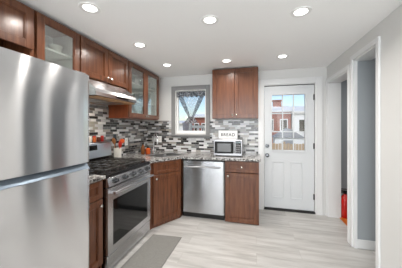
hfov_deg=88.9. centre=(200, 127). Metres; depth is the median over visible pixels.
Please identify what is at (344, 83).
wall
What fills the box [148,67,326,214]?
wall
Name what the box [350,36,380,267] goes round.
trim
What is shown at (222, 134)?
sign
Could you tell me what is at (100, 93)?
range hood
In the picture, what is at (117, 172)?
cooktop
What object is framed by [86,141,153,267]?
gas range
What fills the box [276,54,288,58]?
recessed light
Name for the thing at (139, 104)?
shelf
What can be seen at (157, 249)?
floor mat
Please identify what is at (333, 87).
trim
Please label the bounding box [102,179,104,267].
panel
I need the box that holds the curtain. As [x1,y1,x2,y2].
[177,91,204,123]
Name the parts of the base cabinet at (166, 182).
drawer, door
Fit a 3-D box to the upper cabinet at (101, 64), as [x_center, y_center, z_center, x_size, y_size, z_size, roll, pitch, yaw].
[-1.215,-0.705,2.414,0.362,0.420,0.795,0,0,14]
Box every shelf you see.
[45,47,72,60]
[132,82,155,91]
[134,101,155,106]
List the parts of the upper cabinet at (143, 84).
door, door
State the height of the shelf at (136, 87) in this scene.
0.016 m
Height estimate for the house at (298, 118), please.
4.000 m
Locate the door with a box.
[258,76,322,214]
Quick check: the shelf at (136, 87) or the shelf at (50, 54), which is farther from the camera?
the shelf at (136, 87)
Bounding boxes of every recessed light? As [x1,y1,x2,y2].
[78,2,100,13]
[133,42,146,47]
[162,63,171,66]
[201,15,218,24]
[221,59,231,62]
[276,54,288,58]
[291,6,311,16]
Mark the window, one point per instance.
(174, 100)
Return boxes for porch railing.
[189,124,204,130]
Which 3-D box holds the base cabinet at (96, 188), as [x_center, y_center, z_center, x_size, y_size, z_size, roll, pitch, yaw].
[-1.219,0.908,1.776,0.652,0.884,0.352,0,0,14]
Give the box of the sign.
[218,130,237,138]
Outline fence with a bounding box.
[273,142,303,149]
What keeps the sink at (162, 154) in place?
in the countertop at (186, 155)
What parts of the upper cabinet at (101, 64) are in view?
door, door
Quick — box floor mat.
[121,234,181,267]
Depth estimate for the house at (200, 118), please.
21.23 m
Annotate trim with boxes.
[326,64,349,243]
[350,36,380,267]
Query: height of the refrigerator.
1.733 m
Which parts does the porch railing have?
rail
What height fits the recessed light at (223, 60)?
0.006 m
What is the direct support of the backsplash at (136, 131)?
attached to the wall at (89, 103)
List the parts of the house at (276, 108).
pane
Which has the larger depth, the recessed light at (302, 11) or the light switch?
the light switch
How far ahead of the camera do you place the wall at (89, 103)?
2.88 m
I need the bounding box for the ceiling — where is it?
[17,0,401,77]
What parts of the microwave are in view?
door, control panel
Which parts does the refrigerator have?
fridge door, freezer door, pocket handle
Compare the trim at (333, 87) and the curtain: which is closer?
the trim at (333, 87)
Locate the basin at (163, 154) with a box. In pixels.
[151,153,179,156]
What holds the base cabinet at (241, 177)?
on the floor
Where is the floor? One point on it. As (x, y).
(281, 239)
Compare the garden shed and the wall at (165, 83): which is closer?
the wall at (165, 83)
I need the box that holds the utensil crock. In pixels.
[114,147,121,158]
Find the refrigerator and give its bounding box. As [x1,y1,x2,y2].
[0,47,89,267]
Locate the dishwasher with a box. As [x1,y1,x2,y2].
[182,159,224,219]
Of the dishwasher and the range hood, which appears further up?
the range hood
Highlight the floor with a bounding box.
[112,209,375,267]
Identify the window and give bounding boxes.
[169,85,211,137]
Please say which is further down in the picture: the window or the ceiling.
the window
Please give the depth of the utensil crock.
2.80 m
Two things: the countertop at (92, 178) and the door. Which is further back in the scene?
the door
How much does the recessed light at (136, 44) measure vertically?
0.006 m
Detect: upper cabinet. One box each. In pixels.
[0,0,33,56]
[34,10,79,70]
[80,35,127,90]
[108,60,158,119]
[212,67,257,119]
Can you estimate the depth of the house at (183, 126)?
19.98 m
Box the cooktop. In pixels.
[89,160,149,177]
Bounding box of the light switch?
[243,137,246,144]
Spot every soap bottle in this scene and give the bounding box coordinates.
[141,141,144,153]
[145,146,149,153]
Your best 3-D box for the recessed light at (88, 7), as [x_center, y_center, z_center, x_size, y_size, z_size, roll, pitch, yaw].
[-0.872,-0.937,1.608,0.156,0.006,0.156,0,0,14]
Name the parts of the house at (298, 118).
pane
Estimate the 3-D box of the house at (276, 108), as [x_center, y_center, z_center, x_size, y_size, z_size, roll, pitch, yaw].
[7.399,-0.400,21.860,2.990,4.600,7.450,0,0,14]
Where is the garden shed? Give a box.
[272,128,303,149]
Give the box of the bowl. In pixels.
[47,44,62,52]
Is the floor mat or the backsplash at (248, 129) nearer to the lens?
the floor mat
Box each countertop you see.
[89,174,105,183]
[121,151,260,162]
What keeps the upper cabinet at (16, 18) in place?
attached to the wall at (89, 103)
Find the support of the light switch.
attached to the backsplash at (248, 129)
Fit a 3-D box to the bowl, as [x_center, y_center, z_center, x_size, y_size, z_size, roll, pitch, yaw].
[-1.357,-0.718,1.909,0.120,0.080,0.120,0,0,14]
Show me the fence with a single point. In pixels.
(288, 146)
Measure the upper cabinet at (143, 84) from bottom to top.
0.783 m
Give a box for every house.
[179,121,189,130]
[190,114,204,130]
[272,100,291,148]
[288,106,303,136]
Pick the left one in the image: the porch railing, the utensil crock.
the utensil crock
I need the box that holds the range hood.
[89,79,136,104]
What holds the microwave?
on the countertop at (186, 155)
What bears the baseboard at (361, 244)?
attached to the wall at (366, 70)
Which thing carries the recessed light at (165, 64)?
in the ceiling
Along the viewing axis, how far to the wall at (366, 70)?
2.28 m
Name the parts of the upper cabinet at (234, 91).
door, door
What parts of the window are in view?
sill, sash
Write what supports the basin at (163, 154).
in the sink at (162, 154)
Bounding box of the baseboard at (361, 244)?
[357,239,375,250]
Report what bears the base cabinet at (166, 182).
on the floor
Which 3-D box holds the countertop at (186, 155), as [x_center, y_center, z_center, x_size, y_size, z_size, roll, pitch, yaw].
[-0.157,0.450,3.114,2.046,0.030,1.110,0,0,14]
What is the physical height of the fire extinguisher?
0.422 m
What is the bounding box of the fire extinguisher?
[341,188,346,218]
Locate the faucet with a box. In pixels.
[149,133,157,153]
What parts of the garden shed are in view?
door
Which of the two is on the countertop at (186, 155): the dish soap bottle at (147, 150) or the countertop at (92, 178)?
the dish soap bottle at (147, 150)
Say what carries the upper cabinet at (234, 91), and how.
attached to the wall at (165, 83)
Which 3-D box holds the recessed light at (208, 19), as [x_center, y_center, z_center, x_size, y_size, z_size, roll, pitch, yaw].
[0.078,-0.937,1.787,0.156,0.006,0.156,0,0,14]
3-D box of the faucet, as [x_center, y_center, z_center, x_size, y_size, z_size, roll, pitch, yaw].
[-0.771,0.262,3.353,0.104,0.346,0.192,0,0,-36]
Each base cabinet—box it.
[89,180,102,267]
[150,159,182,229]
[225,161,258,224]
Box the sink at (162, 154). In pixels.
[148,153,182,157]
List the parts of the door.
raised panel, glass frame, raised panel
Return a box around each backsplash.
[89,104,147,156]
[148,120,257,153]
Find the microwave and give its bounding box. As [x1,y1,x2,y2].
[214,138,242,156]
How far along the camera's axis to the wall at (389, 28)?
1.70 m
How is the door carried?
in the wall at (165, 83)
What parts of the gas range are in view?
oven door, control panel, drawer, handle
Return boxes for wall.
[89,103,147,153]
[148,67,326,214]
[327,4,401,267]
[341,80,346,195]
[357,58,375,240]
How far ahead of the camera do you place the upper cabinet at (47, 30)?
1.92 m
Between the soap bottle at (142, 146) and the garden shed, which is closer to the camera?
the soap bottle at (142, 146)

